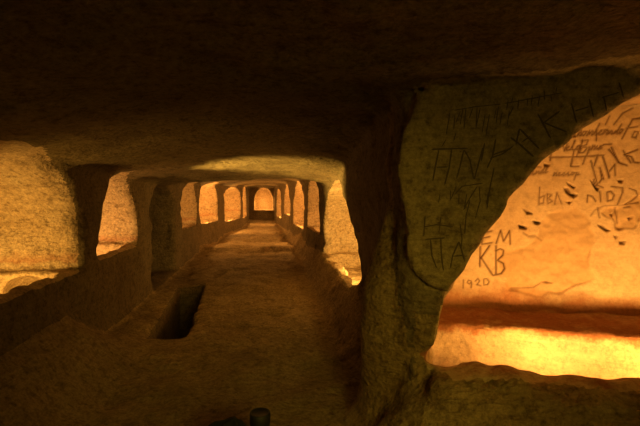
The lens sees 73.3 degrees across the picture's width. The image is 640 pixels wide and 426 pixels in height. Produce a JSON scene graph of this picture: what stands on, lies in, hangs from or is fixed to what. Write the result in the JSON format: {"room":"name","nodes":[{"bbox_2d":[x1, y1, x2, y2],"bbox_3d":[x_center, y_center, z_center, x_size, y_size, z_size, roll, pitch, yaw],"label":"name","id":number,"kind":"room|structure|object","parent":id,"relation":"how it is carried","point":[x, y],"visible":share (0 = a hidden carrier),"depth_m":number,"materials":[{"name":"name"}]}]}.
{"room":"underground catacomb","nodes":[
{"label":"underground catacomb","id":0,"kind":"room"},
{"bbox_2d":[0,160,248,355],"bbox_3d":[-2.807,0.040,10.631,0.566,1.904,26.204,0,2,-6],"label":"wall","id":1,"kind":"structure","parent":0,"point":[25,315],"depth_m":3.75,"materials":[{"name":"brown stone"}]},
{"bbox_2d":[0,140,78,303],"bbox_3d":[-2.547,0.257,2.847,1.340,1.439,2.432,0,2,-8],"label":"niche","id":2,"kind":"object","parent":1,"relation":"attached to","point":[39,243],"visible":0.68,"depth_m":3.75,"materials":[{"name":"beige stone"}]},
{"bbox_2d":[71,168,108,331],"bbox_3d":[-2.175,0.394,4.093,0.121,1.619,0.677,0,2,-8],"label":"pier","id":3,"kind":"object","parent":1,"relation":"attached to","point":[91,279],"visible":1,"depth_m":4.04,"materials":[{"name":"brown stone"}]},
{"bbox_2d":[96,171,137,259],"bbox_3d":[-2.635,0.119,4.947,1.036,1.243,1.411,0,2,-8],"label":"niche","id":4,"kind":"object","parent":1,"relation":"attached to","point":[118,232],"visible":0.13,"depth_m":5.48,"materials":[{"name":"stone"}]},
{"bbox_2d":[134,181,153,301],"bbox_3d":[-2.426,0.365,5.985,0.092,1.606,0.855,0,2,-8],"label":"pier","id":5,"kind":"object","parent":1,"relation":"attached to","point":[143,189],"visible":1,"depth_m":5.88,"materials":[{"name":"brown stone"}]},
{"bbox_2d":[149,183,177,290],"bbox_3d":[-3.132,0.327,7.144,1.532,1.670,1.875,0,2,-8],"label":"niche","id":6,"kind":"object","parent":1,"relation":"in","point":[162,204],"visible":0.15,"depth_m":8.05,"materials":[{"name":"brown stone"}]},
{"bbox_2d":[174,183,184,269],"bbox_3d":[-2.753,0.240,8.401,0.090,1.675,0.799,0,2,-8],"label":"pier","id":7,"kind":"object","parent":1,"relation":"attached to","point":[179,247],"visible":1,"depth_m":8.41,"materials":[{"name":"brown stone"}]},
{"bbox_2d":[180,182,197,228],"bbox_3d":[-3.195,-0.072,9.627,1.178,1.396,2.023,0,2,-8],"label":"niche","id":8,"kind":"object","parent":1,"relation":"attached to","point":[188,203],"visible":0.11,"depth_m":10.55,"materials":[{"name":"stone"}]},
{"bbox_2d":[195,187,201,252],"bbox_3d":[-3.078,0.156,10.868,0.083,1.646,0.591,0,2,-8],"label":"pier","id":9,"kind":"object","parent":1,"relation":"attached to","point":[198,224],"visible":0.94,"depth_m":10.81,"materials":[{"name":"brown stone"}]},
{"bbox_2d":[199,182,218,223],"bbox_3d":[-3.494,-0.147,12.160,1.240,1.457,2.300,0,2,-8],"label":"niche","id":10,"kind":"object","parent":1,"relation":"attached to","point":[208,207],"visible":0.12,"depth_m":13.22,"materials":[{"name":"stone"}]},
{"bbox_2d":[217,186,224,237],"bbox_3d":[-3.229,-0.059,14.103,0.098,1.664,1.758,0,2,-6],"label":"pier","id":11,"kind":"object","parent":1,"relation":"attached to","point":[221,203],"visible":1,"depth_m":14.03,"materials":[{"name":"brown stone"}]},
{"bbox_2d":[224,187,240,221],"bbox_3d":[-3.739,-0.205,16.294,0.954,1.555,3.035,0,2,1],"label":"niche","id":12,"kind":"object","parent":1,"relation":"attached to","point":[232,198],"visible":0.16,"depth_m":17.67,"materials":[{"name":"stone"}]},
{"bbox_2d":[240,186,243,227],"bbox_3d":[-3.339,-0.293,18.368,0.073,1.776,1.448,0,2,-7],"label":"pier","id":13,"kind":"object","parent":1,"relation":"attached to","point":[241,194],"visible":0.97,"depth_m":18.29,"materials":[{"name":"brown stone"}]},
{"bbox_2d":[242,187,246,217],"bbox_3d":[-3.937,-0.370,20.219,0.824,1.721,2.608,0,2,-6],"label":"niche","id":14,"kind":"object","parent":1,"relation":"attached to","point":[244,191],"visible":0.09,"depth_m":21.49,"materials":[{"name":"beige stone"}]},
{"bbox_2d":[0,219,436,425],"bbox_3d":[-0.825,0.767,10.907,4.740,0.583,26.221,0,2,-8],"label":"floor","id":15,"kind":"structure","parent":0,"point":[276,329],"depth_m":3.54,"materials":[{"name":"brown stone"}]},
{"bbox_2d":[147,284,204,338],"bbox_3d":[-1.789,1.551,5.566,0.469,0.738,2.681,0,2,-12],"label":"pit","id":16,"kind":"object","parent":15,"relation":"in","point":[176,321],"visible":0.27,"depth_m":6.64,"materials":[{"name":"brown stone"}]},
{"bbox_2d":[208,416,245,425],"bbox_3d":[-0.479,1.183,2.124,0.270,0.337,0.212,0,2,-8],"label":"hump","id":17,"kind":"object","parent":15,"relation":"on","point":[231,421],"visible":1,"depth_m":2.12,"materials":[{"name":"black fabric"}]},
{"bbox_2d":[250,407,269,425],"bbox_3d":[-0.300,1.173,2.157,0.103,0.356,0.103,0,2,-8],"label":"post","id":18,"kind":"object","parent":15,"relation":"on","point":[260,416],"visible":1,"depth_m":2.12,"materials":[{"name":"metal"}]},
{"bbox_2d":[249,187,274,219],"bbox_3d":[-3.218,-0.532,23.773,1.406,1.804,0.091,0,2,-9],"label":"wall","id":19,"kind":"structure","parent":0,"point":[253,214],"depth_m":23.75,"materials":[{"name":"brown stone"}]},
{"bbox_2d":[254,188,272,209],"bbox_3d":[-3.178,-0.786,24.291,1.064,1.278,1.044,0,2,-8],"label":"niche","id":20,"kind":"object","parent":19,"relation":"attached to","point":[263,198],"visible":0.91,"depth_m":24.76,"materials":[{"name":"beige stone"}]},
{"bbox_2d":[0,0,639,187],"bbox_3d":[-0.886,-0.890,10.822,4.945,0.617,26.305,0,2,-8],"label":"ceiling","id":21,"kind":"structure","parent":0,"point":[247,93],"depth_m":1.97,"materials":[{"name":"brown stone"}]},
{"bbox_2d":[274,95,443,380],"bbox_3d":[-0.497,-0.055,10.833,2.176,2.109,26.369,-1,2,-14],"label":"wall","id":22,"kind":"structure","parent":0,"point":[412,296],"depth_m":2.53,"materials":[{"name":"brown stone"}]},
{"bbox_2d":[276,189,280,217],"bbox_3d":[-1.548,-0.321,20.178,0.884,1.644,3.328,0,2,-8],"label":"niche","id":23,"kind":"object","parent":22,"relation":"attached to","point":[278,204],"visible":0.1,"depth_m":21.71,"materials":[{"name":"stone"}]},
{"bbox_2d":[280,184,284,227],"bbox_3d":[-1.592,-0.302,18.005,0.134,1.768,1.298,0,2,-12],"label":"pier","id":24,"kind":"object","parent":22,"relation":"attached to","point":[282,187],"visible":0.98,"depth_m":17.90,"materials":[{"name":"brown stone"}]},
{"bbox_2d":[284,185,290,215],"bbox_3d":[-0.845,-0.372,16.156,0.935,1.414,2.935,0,2,-8],"label":"niche","id":25,"kind":"object","parent":22,"relation":"attached to","point":[287,205],"visible":0.12,"depth_m":17.42,"materials":[{"name":"beige stone"}]},
{"bbox_2d":[289,182,293,231],"bbox_3d":[-0.937,-0.203,14.096,0.058,1.654,1.353,0,2,-8],"label":"pier","id":26,"kind":"object","parent":22,"relation":"attached to","point":[291,183],"visible":0.96,"depth_m":14.01,"materials":[{"name":"brown stone"}]},
{"bbox_2d":[293,181,304,228],"bbox_3d":[-0.210,-0.121,12.400,0.907,1.590,2.507,0,2,-11],"label":"niche","id":27,"kind":"object","parent":22,"relation":"attached to","point":[298,207],"visible":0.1,"depth_m":13.47,"materials":[{"name":"stone"}]},
{"bbox_2d":[302,182,307,242],"bbox_3d":[-0.372,-0.061,10.600,0.082,1.478,1.242,0,2,-7],"label":"pier","id":28,"kind":"object","parent":22,"relation":"attached to","point":[305,225],"visible":0.98,"depth_m":10.58,"materials":[{"name":"brown stone"}]},
{"bbox_2d":[307,181,319,234],"bbox_3d":[0.261,-0.036,9.167,0.912,1.385,2.049,0,2,-8],"label":"niche","id":29,"kind":"object","parent":22,"relation":"attached to","point":[313,218],"visible":0.09,"depth_m":10.06,"materials":[{"name":"stone"}]},
{"bbox_2d":[318,182,325,251],"bbox_3d":[0.021,0.036,7.838,0.082,1.332,0.859,0,2,-9],"label":"pier","id":30,"kind":"object","parent":22,"relation":"attached to","point":[321,238],"visible":0.96,"depth_m":7.75,"materials":[{"name":"brown stone"}]},
{"bbox_2d":[322,180,361,286],"bbox_3d":[0.669,0.280,6.210,1.080,1.503,3.004,0,2,-8],"label":"niche","id":31,"kind":"object","parent":22,"relation":"attached to","point":[340,250],"visible":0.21,"depth_m":7.53,"materials":[{"name":"stone"}]},
{"bbox_2d":[343,130,378,286],"bbox_3d":[0.408,0.290,4.026,0.223,1.876,1.585,0,2,-4],"label":"pier","id":32,"kind":"object","parent":22,"relation":"attached to","point":[359,192],"visible":0.66,"depth_m":3.85,"materials":[{"name":"brown stone"}]},
{"bbox_2d":[348,106,414,425],"bbox_3d":[0.362,0.319,2.697,0.347,1.940,0.607,0,2,-8],"label":"pier","id":33,"kind":"object","parent":22,"relation":"attached to","point":[386,355],"visible":1,"depth_m":2.57,"materials":[{"name":"brown stone"}]},
{"bbox_2d":[411,313,639,425],"bbox_3d":[1.685,0.918,1.873,2.586,0.690,0.474,1,2,18],"label":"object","id":34,"kind":"structure","parent":22,"relation":"attached to","point":[513,401],"depth_m":2.09,"materials":[{"name":"brown stone"}]},
{"bbox_2d":[398,55,639,295],"bbox_3d":[1.096,-0.217,2.145,1.427,1.372,0.238,1,2,20],"label":"wall","id":35,"kind":"structure","parent":0,"point":[469,142],"depth_m":2.23,"materials":[{"name":"brown stone"}]},
{"bbox_2d":[420,95,639,391],"bbox_3d":[2.018,0.161,2.473,3.345,2.142,1.325,1,2,17],"label":"niche","id":36,"kind":"object","parent":35,"relation":"attached to","point":[550,293],"visible":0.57,"depth_m":3.07,"materials":[{"name":"stone"}]}
]}

